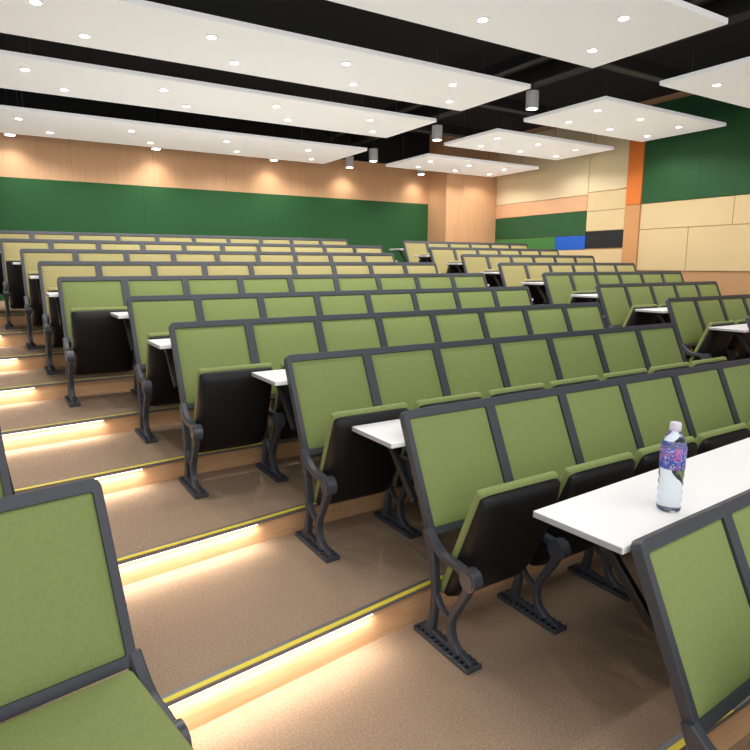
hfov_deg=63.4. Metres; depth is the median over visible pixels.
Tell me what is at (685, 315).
cushion
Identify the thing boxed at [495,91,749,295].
wall
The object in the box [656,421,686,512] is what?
water bottle
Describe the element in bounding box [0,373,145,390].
trim
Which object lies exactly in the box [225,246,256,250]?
cushion
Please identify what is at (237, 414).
seat cushion
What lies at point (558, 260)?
cushion
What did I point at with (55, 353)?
trim
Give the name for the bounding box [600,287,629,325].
cushion
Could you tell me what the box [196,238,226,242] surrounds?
cushion
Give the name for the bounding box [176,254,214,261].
cushion
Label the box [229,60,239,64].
recessed light
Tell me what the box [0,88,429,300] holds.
wall
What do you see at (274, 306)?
cushion
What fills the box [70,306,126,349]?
seat cushion
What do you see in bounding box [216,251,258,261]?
seat
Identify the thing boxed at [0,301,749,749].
floor
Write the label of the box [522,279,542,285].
seat cushion
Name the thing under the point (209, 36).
recessed light
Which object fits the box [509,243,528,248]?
seat
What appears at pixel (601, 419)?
cushion
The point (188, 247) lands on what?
cushion
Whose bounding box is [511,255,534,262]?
seat
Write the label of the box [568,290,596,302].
seat cushion
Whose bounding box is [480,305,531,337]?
seat
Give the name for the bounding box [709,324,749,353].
desk
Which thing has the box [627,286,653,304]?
cushion
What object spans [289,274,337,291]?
seat
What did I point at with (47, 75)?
ceiling panel
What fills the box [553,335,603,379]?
cushion
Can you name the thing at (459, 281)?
cushion
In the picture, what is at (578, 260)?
cushion
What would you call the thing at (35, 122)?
ceiling panel
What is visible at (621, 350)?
cushion
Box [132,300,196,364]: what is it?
cushion
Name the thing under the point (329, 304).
cushion
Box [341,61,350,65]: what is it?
recessed light
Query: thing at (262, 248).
cushion
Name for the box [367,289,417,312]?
seat
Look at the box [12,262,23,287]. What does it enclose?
desk
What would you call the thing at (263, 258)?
cushion
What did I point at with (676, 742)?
trim
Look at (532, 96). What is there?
pendant light
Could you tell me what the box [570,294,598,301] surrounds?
desk
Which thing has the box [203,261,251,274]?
seat
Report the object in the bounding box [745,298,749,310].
cushion
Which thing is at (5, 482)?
seat
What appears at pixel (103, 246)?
cushion
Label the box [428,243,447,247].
cushion
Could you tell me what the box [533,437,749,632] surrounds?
desk
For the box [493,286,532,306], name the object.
seat
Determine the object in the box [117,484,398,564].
trim
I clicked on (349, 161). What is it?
pendant light
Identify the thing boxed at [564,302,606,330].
seat
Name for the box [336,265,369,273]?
cushion
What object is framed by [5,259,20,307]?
seat cushion
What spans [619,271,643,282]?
seat
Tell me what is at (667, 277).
cushion
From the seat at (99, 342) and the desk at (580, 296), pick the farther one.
the desk at (580, 296)
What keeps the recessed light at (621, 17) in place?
attached to the ceiling panel at (564, 30)
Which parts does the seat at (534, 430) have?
frame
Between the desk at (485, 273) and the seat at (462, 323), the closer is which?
the seat at (462, 323)
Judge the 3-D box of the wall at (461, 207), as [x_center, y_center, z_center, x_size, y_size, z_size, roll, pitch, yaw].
[2.041,-3.016,14.123,1.560,5.000,0.680,-6,12,-31]
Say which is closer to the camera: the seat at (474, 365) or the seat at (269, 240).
the seat at (474, 365)
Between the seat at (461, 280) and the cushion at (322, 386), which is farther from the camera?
the seat at (461, 280)
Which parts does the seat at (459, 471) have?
frame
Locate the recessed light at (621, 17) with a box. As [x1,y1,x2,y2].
[617,15,629,20]
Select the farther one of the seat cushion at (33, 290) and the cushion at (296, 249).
the cushion at (296, 249)
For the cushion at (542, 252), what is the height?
0.457 m
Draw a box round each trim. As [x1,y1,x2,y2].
[0,313,25,315]
[0,331,43,335]
[0,352,63,359]
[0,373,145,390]
[1,405,178,434]
[14,437,298,493]
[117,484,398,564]
[160,572,444,706]
[653,695,749,749]
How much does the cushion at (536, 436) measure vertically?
0.457 m
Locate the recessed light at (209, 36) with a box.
[206,34,217,38]
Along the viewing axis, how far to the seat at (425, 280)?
7.02 m
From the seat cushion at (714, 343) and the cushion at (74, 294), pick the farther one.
the seat cushion at (714, 343)
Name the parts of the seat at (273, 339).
frame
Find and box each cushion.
[0,233,29,238]
[0,476,3,497]
[0,492,124,706]
[0,671,193,749]
[2,242,48,278]
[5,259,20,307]
[23,253,72,295]
[28,271,37,322]
[34,234,73,239]
[41,265,95,314]
[47,287,57,345]
[53,243,95,248]
[61,281,123,337]
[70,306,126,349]
[78,253,123,260]
[79,235,115,240]
[101,244,140,249]
[101,265,151,275]
[120,236,154,240]
[128,280,183,295]
[129,254,171,260]
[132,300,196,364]
[145,244,181,249]
[146,332,168,378]
[157,265,202,275]
[159,237,191,241]
[175,325,250,402]
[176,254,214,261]
[186,245,220,250]
[188,279,238,293]
[192,363,271,441]
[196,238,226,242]
[207,265,249,274]
[219,254,255,261]
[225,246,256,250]
[230,239,258,242]
[243,279,288,292]
[253,265,292,274]
[253,321,319,393]
[260,246,290,251]
[260,255,293,261]
[263,240,289,243]
[264,296,316,317]
[270,361,283,437]
[292,356,372,448]
[293,240,318,244]
[293,278,334,291]
[294,247,322,251]
[296,265,332,274]
[297,255,328,261]
[313,402,407,502]
[320,295,367,314]
[322,241,346,244]
[326,247,352,252]
[332,255,361,261]
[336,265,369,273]
[338,278,377,290]
[356,248,381,252]
[365,256,392,261]
[371,350,442,409]
[372,265,403,273]
[380,277,415,289]
[393,392,481,484]
[405,243,426,261]
[407,265,435,273]
[410,407,503,526]
[419,277,451,288]
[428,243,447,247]
[432,249,454,272]
[440,344,503,398]
[440,471,557,592]
[450,244,468,247]
[454,276,485,287]
[456,250,475,260]
[458,291,494,307]
[464,257,488,272]
[471,244,488,247]
[479,250,497,253]
[483,269,498,271]
[486,383,544,397]
[489,257,509,268]
[491,245,508,247]
[495,395,575,480]
[500,250,518,254]
[500,339,556,388]
[501,265,526,285]
[511,245,526,248]
[512,257,532,261]
[521,251,538,254]
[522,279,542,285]
[527,265,549,278]
[535,257,553,262]
[541,251,557,254]
[546,275,572,303]
[547,375,598,388]
[551,265,572,271]
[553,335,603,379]
[556,258,574,262]
[557,452,632,500]
[566,385,636,462]
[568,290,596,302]
[572,275,596,290]
[574,265,594,271]
[576,258,593,262]
[596,265,614,271]
[599,331,645,372]
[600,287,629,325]
[600,368,646,380]
[621,274,641,282]
[622,304,657,326]
[626,377,688,446]
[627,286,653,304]
[633,436,694,470]
[641,328,682,366]
[643,274,662,282]
[648,362,688,372]
[650,519,749,718]
[653,285,675,304]
[663,274,682,281]
[670,301,703,343]
[676,285,698,296]
[678,369,734,434]
[688,320,734,364]
[689,357,726,366]
[695,423,747,448]
[697,299,724,327]
[698,284,718,295]
[722,298,747,320]
[732,505,749,567]
[735,319,745,324]
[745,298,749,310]
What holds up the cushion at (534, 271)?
on the seat at (535, 270)
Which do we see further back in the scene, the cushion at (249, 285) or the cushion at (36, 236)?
the cushion at (36, 236)
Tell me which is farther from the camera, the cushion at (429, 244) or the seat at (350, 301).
the cushion at (429, 244)
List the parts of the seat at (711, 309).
frame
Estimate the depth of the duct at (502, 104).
9.25 m
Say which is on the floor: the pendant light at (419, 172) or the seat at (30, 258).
the seat at (30, 258)
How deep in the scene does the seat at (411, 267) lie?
7.95 m
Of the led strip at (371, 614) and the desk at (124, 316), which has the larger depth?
the desk at (124, 316)
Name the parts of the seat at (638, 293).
frame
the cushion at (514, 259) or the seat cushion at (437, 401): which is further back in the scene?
the cushion at (514, 259)
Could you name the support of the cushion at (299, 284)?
on the seat at (303, 282)
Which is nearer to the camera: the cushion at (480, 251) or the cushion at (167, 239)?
the cushion at (167, 239)
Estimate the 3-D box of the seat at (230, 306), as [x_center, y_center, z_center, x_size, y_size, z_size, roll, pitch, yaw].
[-1.066,-0.128,4.777,0.561,0.998,0.575,-6,12,-31]
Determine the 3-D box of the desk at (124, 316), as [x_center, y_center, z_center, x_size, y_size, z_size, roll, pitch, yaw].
[-0.139,-0.529,5.730,4.306,0.268,0.460,-6,12,-31]
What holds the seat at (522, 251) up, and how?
on the floor
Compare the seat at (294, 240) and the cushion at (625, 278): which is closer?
the cushion at (625, 278)
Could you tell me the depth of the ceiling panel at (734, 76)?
7.10 m
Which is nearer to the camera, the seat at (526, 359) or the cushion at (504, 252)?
the seat at (526, 359)
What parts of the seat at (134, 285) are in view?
frame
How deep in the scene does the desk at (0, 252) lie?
6.96 m
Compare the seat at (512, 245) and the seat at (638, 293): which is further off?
the seat at (512, 245)
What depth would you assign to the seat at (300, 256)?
8.07 m
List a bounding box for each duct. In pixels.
[328,0,705,137]
[351,0,749,144]
[410,123,484,137]
[477,98,558,115]
[598,57,687,82]
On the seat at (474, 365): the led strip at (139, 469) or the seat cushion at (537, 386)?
the seat cushion at (537, 386)
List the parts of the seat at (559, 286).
frame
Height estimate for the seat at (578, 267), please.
0.998 m
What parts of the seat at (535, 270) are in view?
frame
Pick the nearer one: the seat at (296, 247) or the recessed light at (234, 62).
the recessed light at (234, 62)
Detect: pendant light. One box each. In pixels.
[3,88,15,135]
[151,108,160,149]
[269,123,277,160]
[345,133,353,167]
[369,136,377,161]
[417,132,424,174]
[432,107,441,140]
[525,64,538,110]
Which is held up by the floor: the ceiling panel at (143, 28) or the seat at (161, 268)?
the seat at (161, 268)
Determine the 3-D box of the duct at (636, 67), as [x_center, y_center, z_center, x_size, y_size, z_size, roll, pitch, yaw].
[-0.848,-3.344,4.992,15.000,0.160,0.140,-6,12,-31]
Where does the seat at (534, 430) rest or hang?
on the floor
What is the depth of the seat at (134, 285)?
5.38 m
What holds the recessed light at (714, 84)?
attached to the ceiling panel at (734, 76)
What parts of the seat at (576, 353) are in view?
frame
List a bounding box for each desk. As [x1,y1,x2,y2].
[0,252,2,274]
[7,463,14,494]
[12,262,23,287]
[28,276,41,305]
[45,284,488,326]
[110,299,532,351]
[147,316,603,387]
[252,369,296,430]
[352,419,417,502]
[389,248,406,261]
[414,255,429,261]
[444,263,461,272]
[479,272,501,286]
[520,282,548,303]
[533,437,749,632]
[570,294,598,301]
[635,307,667,323]
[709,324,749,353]
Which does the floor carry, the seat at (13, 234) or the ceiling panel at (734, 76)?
the seat at (13, 234)
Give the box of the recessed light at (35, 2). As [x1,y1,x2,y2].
[28,0,42,4]
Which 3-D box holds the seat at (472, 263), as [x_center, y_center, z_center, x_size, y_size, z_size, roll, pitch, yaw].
[1.690,-1.384,9.488,0.557,0.998,0.575,-6,12,-31]
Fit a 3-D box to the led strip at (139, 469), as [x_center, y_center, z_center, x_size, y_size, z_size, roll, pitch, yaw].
[-1.831,0.641,3.453,1.000,0.006,0.006,-8,13,-38]
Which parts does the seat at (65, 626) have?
frame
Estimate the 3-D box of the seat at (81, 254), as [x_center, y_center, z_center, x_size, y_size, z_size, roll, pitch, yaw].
[-2.924,-0.859,6.593,0.561,0.998,0.575,-6,12,-31]
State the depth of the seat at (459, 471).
2.69 m
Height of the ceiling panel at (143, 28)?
0.750 m
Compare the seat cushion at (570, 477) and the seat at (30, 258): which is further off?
the seat at (30, 258)
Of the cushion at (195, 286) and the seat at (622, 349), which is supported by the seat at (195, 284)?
the cushion at (195, 286)
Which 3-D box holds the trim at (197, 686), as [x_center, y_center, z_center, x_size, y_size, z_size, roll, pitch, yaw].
[1.178,0.959,3.080,15.488,0.023,0.890,-8,13,-37]
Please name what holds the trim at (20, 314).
attached to the floor
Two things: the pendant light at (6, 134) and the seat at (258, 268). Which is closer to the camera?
the seat at (258, 268)
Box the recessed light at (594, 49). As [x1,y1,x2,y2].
[587,47,597,52]
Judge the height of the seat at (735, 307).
0.998 m
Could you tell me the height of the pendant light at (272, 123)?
0.904 m
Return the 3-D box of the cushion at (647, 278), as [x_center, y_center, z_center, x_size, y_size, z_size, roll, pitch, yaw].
[4.269,-1.303,9.237,0.463,0.457,0.212,-6,12,-31]
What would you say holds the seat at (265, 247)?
on the floor
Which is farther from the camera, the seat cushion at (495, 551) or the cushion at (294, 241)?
the cushion at (294, 241)
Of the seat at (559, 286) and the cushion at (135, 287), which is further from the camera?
the seat at (559, 286)
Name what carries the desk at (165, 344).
on the floor
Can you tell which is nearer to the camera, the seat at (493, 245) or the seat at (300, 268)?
the seat at (300, 268)
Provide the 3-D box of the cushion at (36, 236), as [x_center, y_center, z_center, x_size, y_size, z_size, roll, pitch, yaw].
[-4.163,-1.605,7.938,0.463,0.457,0.212,-6,12,-31]
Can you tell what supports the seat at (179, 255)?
on the floor
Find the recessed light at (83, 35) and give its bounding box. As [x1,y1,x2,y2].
[78,33,90,37]
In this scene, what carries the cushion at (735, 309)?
on the seat at (735, 307)
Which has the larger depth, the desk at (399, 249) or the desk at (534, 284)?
the desk at (399, 249)
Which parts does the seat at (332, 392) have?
frame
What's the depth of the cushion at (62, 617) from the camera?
1.72 m
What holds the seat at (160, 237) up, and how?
on the floor
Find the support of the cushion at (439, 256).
on the seat at (439, 255)
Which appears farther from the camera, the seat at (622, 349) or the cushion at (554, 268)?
the cushion at (554, 268)
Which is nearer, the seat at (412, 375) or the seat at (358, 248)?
the seat at (412, 375)
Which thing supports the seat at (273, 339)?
on the floor
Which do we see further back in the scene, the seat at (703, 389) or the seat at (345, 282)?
the seat at (345, 282)
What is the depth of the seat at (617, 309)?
7.35 m
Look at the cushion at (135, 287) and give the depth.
5.39 m
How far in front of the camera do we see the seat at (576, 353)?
4.52 m
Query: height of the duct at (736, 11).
0.220 m
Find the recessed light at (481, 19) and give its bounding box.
[476,16,488,22]
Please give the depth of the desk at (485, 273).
8.83 m
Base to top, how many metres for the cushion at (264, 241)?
0.457 m
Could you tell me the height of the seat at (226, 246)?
0.998 m
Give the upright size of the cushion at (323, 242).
0.457 m
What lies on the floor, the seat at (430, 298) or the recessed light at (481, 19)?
the seat at (430, 298)
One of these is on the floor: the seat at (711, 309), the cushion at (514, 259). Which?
the seat at (711, 309)
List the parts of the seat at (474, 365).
frame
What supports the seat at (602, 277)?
on the floor
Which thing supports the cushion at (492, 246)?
on the seat at (493, 245)
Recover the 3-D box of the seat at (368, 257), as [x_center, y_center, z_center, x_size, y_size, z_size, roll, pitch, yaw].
[0.179,-1.205,8.501,0.598,0.998,0.575,-6,12,-31]
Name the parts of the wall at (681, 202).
green panel, dark green panel, pink wood panel, cream panel, blue panel, cream panel, black panel, cream panel, cream panel, cream panel, tan panel, orange panel, cream panel, cream panel, dark green panel, cream panel, cream panel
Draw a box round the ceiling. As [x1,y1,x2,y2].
[0,0,749,134]
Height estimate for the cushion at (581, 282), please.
0.457 m
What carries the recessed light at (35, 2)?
attached to the ceiling panel at (143, 28)
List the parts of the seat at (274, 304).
frame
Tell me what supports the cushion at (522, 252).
on the seat at (522, 251)
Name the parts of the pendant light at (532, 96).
stem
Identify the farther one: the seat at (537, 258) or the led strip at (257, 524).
the seat at (537, 258)
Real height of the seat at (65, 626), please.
0.998 m
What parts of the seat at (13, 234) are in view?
frame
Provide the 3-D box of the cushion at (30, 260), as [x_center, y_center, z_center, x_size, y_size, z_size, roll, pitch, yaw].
[-3.428,-1.061,6.418,0.463,0.457,0.212,-6,12,-31]
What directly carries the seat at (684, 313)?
on the floor
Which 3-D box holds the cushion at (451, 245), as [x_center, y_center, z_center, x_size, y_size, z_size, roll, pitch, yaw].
[1.662,-2.264,11.578,0.463,0.457,0.212,-6,12,-31]
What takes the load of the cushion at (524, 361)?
on the seat at (526, 359)
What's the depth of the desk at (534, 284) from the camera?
8.12 m
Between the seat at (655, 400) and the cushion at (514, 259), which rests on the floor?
the seat at (655, 400)
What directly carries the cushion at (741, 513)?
on the seat at (737, 507)
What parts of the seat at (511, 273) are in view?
frame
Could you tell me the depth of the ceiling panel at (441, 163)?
12.13 m
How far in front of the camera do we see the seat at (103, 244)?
7.60 m
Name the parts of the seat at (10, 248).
frame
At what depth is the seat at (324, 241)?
10.12 m
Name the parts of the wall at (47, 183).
green panel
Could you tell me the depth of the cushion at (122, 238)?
8.50 m
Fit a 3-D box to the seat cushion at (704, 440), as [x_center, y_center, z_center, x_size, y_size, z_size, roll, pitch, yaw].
[1.865,0.547,3.490,0.460,0.552,0.260,-6,12,-31]
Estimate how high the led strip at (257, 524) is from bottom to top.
0.006 m
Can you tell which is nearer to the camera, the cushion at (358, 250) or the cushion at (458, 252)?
the cushion at (358, 250)
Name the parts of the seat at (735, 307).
frame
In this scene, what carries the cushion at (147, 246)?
on the seat at (147, 245)
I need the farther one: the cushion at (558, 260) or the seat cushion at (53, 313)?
the cushion at (558, 260)
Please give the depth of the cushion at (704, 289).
8.54 m
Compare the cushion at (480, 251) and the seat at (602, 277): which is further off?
the cushion at (480, 251)
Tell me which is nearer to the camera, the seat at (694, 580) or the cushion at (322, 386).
the seat at (694, 580)
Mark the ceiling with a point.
(323, 19)
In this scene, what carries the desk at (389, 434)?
attached to the seat
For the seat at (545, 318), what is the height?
0.998 m
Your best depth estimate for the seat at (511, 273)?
8.78 m
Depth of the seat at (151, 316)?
4.45 m
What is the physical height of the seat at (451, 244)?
0.998 m
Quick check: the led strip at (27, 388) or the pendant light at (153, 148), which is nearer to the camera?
the led strip at (27, 388)
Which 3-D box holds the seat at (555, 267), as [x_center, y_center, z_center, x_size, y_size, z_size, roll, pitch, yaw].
[3.006,-1.218,9.311,0.561,0.998,0.575,-6,12,-31]
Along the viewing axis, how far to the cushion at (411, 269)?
7.95 m
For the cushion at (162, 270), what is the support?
on the seat at (161, 268)
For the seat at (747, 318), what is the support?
on the floor
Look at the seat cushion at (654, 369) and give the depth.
4.45 m
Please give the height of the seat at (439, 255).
0.998 m
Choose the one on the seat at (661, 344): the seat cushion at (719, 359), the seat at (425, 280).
the seat cushion at (719, 359)
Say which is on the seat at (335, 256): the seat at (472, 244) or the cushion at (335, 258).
the cushion at (335, 258)
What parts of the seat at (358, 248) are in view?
frame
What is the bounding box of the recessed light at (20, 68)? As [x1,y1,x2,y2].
[19,67,30,70]
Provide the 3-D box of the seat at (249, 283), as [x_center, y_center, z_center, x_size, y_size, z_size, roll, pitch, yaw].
[-0.967,-0.452,5.824,0.561,0.998,0.575,-6,12,-31]
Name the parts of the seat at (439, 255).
frame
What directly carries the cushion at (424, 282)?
on the seat at (425, 280)
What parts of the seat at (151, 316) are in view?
frame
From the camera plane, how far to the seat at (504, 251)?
11.14 m
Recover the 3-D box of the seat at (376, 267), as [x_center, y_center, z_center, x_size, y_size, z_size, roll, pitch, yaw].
[0.268,-0.902,7.569,0.561,0.998,0.575,-6,12,-31]
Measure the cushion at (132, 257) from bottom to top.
0.457 m
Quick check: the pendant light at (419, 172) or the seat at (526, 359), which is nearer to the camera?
the seat at (526, 359)
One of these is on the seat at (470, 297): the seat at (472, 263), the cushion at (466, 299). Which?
the cushion at (466, 299)
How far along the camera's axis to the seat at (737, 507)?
2.17 m
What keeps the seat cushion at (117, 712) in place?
on the seat at (65, 626)
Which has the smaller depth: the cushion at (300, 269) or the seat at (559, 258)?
the cushion at (300, 269)
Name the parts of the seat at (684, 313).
frame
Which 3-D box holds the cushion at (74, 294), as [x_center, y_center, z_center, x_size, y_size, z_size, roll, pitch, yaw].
[-2.353,-0.555,5.107,0.463,0.457,0.212,-6,12,-31]
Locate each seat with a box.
[0,230,31,293]
[0,238,50,328]
[0,427,12,497]
[0,478,193,749]
[20,249,75,349]
[31,231,76,239]
[37,261,99,374]
[50,239,98,248]
[57,276,132,406]
[75,249,126,260]
[76,232,118,240]
[98,240,142,249]
[98,261,154,275]
[118,233,157,240]
[124,276,186,397]
[126,250,173,260]
[126,294,200,443]
[142,241,184,250]
[153,261,205,275]
[157,234,193,241]
[169,319,272,498]
[173,250,217,261]
[183,242,222,250]
[184,275,241,294]
[193,235,228,242]
[197,293,263,320]
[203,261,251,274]
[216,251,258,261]
[222,243,258,250]
[228,236,260,242]
[239,275,292,292]
[248,315,323,482]
[250,262,295,274]
[257,251,295,261]
[258,243,292,251]
[260,237,291,243]
[260,291,320,409]
[284,348,407,562]
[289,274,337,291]
[291,238,320,244]
[292,244,324,251]
[293,262,334,274]
[295,252,331,261]
[316,290,371,314]
[316,313,384,351]
[320,238,348,244]
[324,245,354,252]
[330,252,364,261]
[333,262,371,273]
[335,274,379,290]
[354,245,397,261]
[363,253,394,261]
[366,343,481,538]
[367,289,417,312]
[370,262,406,273]
[377,273,418,289]
[377,310,438,346]
[399,398,559,674]
[402,241,431,261]
[404,262,437,273]
[413,288,459,309]
[416,273,454,288]
[426,241,449,249]
[429,247,464,272]
[432,308,487,341]
[435,338,544,398]
[449,242,470,247]
[451,273,487,287]
[454,247,477,260]
[455,287,497,307]
[460,254,502,286]
[470,242,490,247]
[477,248,499,253]
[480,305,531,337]
[487,254,511,268]
[489,387,634,634]
[490,243,509,247]
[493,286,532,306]
[495,333,599,388]
[498,262,545,304]
[499,248,520,254]
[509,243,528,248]
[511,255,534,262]
[519,249,540,254]
[524,304,570,333]
[525,262,551,304]
[533,255,555,262]
[539,249,558,254]
[542,272,596,303]
[548,329,647,380]
[549,263,574,271]
[554,255,575,262]
[560,378,697,601]
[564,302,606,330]
[570,272,606,326]
[572,263,596,271]
[574,255,594,262]
[594,263,616,271]
[595,272,621,283]
[595,283,657,327]
[595,326,689,372]
[615,263,635,271]
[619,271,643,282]
[621,370,749,454]
[625,283,671,323]
[631,504,749,749]
[637,323,726,366]
[641,271,664,282]
[650,282,678,306]
[661,271,683,281]
[665,297,735,364]
[674,282,700,358]
[674,363,749,438]
[695,296,749,360]
[696,281,720,295]
[714,489,749,581]
[719,358,749,423]
[720,295,749,358]
[743,294,749,313]
[745,316,749,331]
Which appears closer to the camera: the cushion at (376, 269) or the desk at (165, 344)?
the desk at (165, 344)
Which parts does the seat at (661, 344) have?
frame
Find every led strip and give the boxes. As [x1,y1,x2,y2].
[0,388,33,391]
[2,420,102,435]
[95,469,142,478]
[118,524,257,565]
[169,614,372,707]
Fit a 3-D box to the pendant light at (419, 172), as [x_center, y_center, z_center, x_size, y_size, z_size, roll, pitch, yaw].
[1.008,-4.831,13.211,0.169,0.904,0.169,-6,12,-31]
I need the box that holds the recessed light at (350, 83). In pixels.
[349,82,357,85]
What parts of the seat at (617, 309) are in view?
frame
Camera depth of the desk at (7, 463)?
2.40 m
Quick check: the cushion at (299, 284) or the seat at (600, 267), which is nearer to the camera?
the cushion at (299, 284)
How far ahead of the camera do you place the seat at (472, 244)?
11.87 m
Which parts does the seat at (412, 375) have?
frame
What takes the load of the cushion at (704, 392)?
on the seat at (703, 389)
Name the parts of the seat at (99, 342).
frame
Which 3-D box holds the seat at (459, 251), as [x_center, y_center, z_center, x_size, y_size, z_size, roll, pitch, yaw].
[1.694,-1.697,10.476,0.561,0.998,0.575,-6,12,-31]
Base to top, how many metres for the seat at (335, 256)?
0.998 m
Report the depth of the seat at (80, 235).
8.23 m
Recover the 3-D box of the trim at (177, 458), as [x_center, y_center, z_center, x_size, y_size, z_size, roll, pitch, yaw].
[-0.005,0.462,4.339,16.085,0.023,0.916,-8,13,-37]
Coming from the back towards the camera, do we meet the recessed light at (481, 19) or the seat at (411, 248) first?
the seat at (411, 248)
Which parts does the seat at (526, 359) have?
frame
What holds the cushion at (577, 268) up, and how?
on the seat at (578, 267)
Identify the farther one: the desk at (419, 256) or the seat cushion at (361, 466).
the desk at (419, 256)
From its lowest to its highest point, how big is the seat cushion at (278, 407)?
0.552 m
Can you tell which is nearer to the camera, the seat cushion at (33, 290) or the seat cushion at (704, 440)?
the seat cushion at (704, 440)
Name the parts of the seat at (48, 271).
frame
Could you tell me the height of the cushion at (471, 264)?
0.457 m
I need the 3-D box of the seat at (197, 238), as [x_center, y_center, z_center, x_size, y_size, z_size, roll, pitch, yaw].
[-2.336,-1.550,8.926,0.561,0.998,0.575,-6,12,-31]
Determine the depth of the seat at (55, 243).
7.33 m
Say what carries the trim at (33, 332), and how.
attached to the floor
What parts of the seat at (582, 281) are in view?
frame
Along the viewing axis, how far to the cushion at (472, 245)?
11.86 m
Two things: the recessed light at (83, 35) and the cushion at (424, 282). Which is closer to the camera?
the recessed light at (83, 35)
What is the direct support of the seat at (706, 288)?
on the floor
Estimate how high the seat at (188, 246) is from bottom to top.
0.998 m
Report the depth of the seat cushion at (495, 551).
2.55 m
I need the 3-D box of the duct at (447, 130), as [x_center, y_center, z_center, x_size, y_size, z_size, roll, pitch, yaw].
[-2.983,-3.953,8.355,15.000,0.160,0.140,-6,12,-31]
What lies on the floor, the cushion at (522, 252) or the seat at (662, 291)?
the seat at (662, 291)
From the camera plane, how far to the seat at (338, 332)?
4.49 m
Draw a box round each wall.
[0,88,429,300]
[428,135,497,242]
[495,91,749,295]
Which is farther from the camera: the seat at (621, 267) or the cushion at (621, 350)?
the seat at (621, 267)
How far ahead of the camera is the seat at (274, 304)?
5.15 m
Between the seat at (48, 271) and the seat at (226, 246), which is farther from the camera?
the seat at (226, 246)
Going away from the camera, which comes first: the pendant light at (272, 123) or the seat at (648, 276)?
the seat at (648, 276)
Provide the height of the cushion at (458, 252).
0.457 m
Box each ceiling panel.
[0,0,530,110]
[0,36,435,137]
[0,45,366,163]
[328,0,727,67]
[386,133,538,176]
[444,111,613,159]
[524,75,725,141]
[659,37,749,107]
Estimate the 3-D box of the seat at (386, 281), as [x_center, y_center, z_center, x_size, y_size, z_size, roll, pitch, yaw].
[0.356,-0.599,6.637,0.561,0.998,0.575,-6,12,-31]
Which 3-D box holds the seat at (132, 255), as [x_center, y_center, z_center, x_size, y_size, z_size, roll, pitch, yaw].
[-2.483,-0.908,6.864,0.561,0.998,0.575,-6,12,-31]
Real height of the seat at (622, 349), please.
0.998 m
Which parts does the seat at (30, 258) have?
frame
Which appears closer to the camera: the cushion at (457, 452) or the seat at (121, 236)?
the cushion at (457, 452)
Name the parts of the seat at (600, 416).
frame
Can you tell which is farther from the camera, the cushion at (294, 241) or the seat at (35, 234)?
the cushion at (294, 241)
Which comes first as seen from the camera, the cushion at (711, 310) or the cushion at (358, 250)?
the cushion at (711, 310)
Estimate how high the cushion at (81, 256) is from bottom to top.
0.457 m
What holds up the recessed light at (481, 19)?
attached to the ceiling panel at (564, 30)
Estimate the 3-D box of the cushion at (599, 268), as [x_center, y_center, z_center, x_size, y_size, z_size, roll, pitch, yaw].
[3.825,-1.567,9.950,0.463,0.457,0.212,-6,12,-31]
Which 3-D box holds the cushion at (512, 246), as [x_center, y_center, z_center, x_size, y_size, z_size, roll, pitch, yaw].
[2.985,-2.412,12.391,0.463,0.457,0.212,-6,12,-31]
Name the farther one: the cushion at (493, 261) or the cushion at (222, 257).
the cushion at (493, 261)
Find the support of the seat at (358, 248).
on the floor
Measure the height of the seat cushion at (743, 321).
0.552 m
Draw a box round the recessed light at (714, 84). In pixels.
[712,83,721,86]
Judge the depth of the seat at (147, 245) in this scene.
7.87 m
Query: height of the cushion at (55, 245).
0.457 m
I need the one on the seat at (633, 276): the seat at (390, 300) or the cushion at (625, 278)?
the cushion at (625, 278)
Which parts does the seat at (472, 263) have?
frame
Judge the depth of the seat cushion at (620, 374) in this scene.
4.18 m
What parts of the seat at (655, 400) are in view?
frame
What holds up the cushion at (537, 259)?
on the seat at (537, 258)
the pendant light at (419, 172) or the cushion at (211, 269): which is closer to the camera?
the cushion at (211, 269)
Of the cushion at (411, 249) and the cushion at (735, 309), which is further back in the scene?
the cushion at (411, 249)
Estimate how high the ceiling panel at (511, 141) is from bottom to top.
0.790 m
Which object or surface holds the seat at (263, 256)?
on the floor
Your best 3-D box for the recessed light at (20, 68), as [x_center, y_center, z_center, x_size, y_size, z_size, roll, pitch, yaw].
[-3.729,-3.257,6.467,0.107,0.016,0.107,-6,12,-31]
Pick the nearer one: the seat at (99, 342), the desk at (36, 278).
the seat at (99, 342)
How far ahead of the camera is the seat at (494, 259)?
9.83 m
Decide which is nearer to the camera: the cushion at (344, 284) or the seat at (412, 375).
the seat at (412, 375)
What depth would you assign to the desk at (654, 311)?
6.81 m
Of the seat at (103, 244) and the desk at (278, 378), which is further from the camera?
the seat at (103, 244)
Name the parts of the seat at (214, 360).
frame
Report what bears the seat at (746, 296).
on the floor
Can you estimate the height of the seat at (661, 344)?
0.998 m
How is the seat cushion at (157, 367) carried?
on the seat at (151, 316)
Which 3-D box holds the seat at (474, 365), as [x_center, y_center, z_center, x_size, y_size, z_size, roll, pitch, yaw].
[0.721,0.299,3.904,0.561,0.998,0.575,-6,12,-31]
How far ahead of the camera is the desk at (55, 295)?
5.04 m
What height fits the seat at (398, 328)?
0.998 m
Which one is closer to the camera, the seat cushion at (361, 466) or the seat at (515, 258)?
the seat cushion at (361, 466)
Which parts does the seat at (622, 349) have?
frame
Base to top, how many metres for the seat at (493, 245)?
0.998 m
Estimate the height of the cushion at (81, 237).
0.457 m
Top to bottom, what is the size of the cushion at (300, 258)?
0.457 m
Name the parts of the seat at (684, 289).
frame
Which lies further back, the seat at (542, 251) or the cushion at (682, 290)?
the seat at (542, 251)

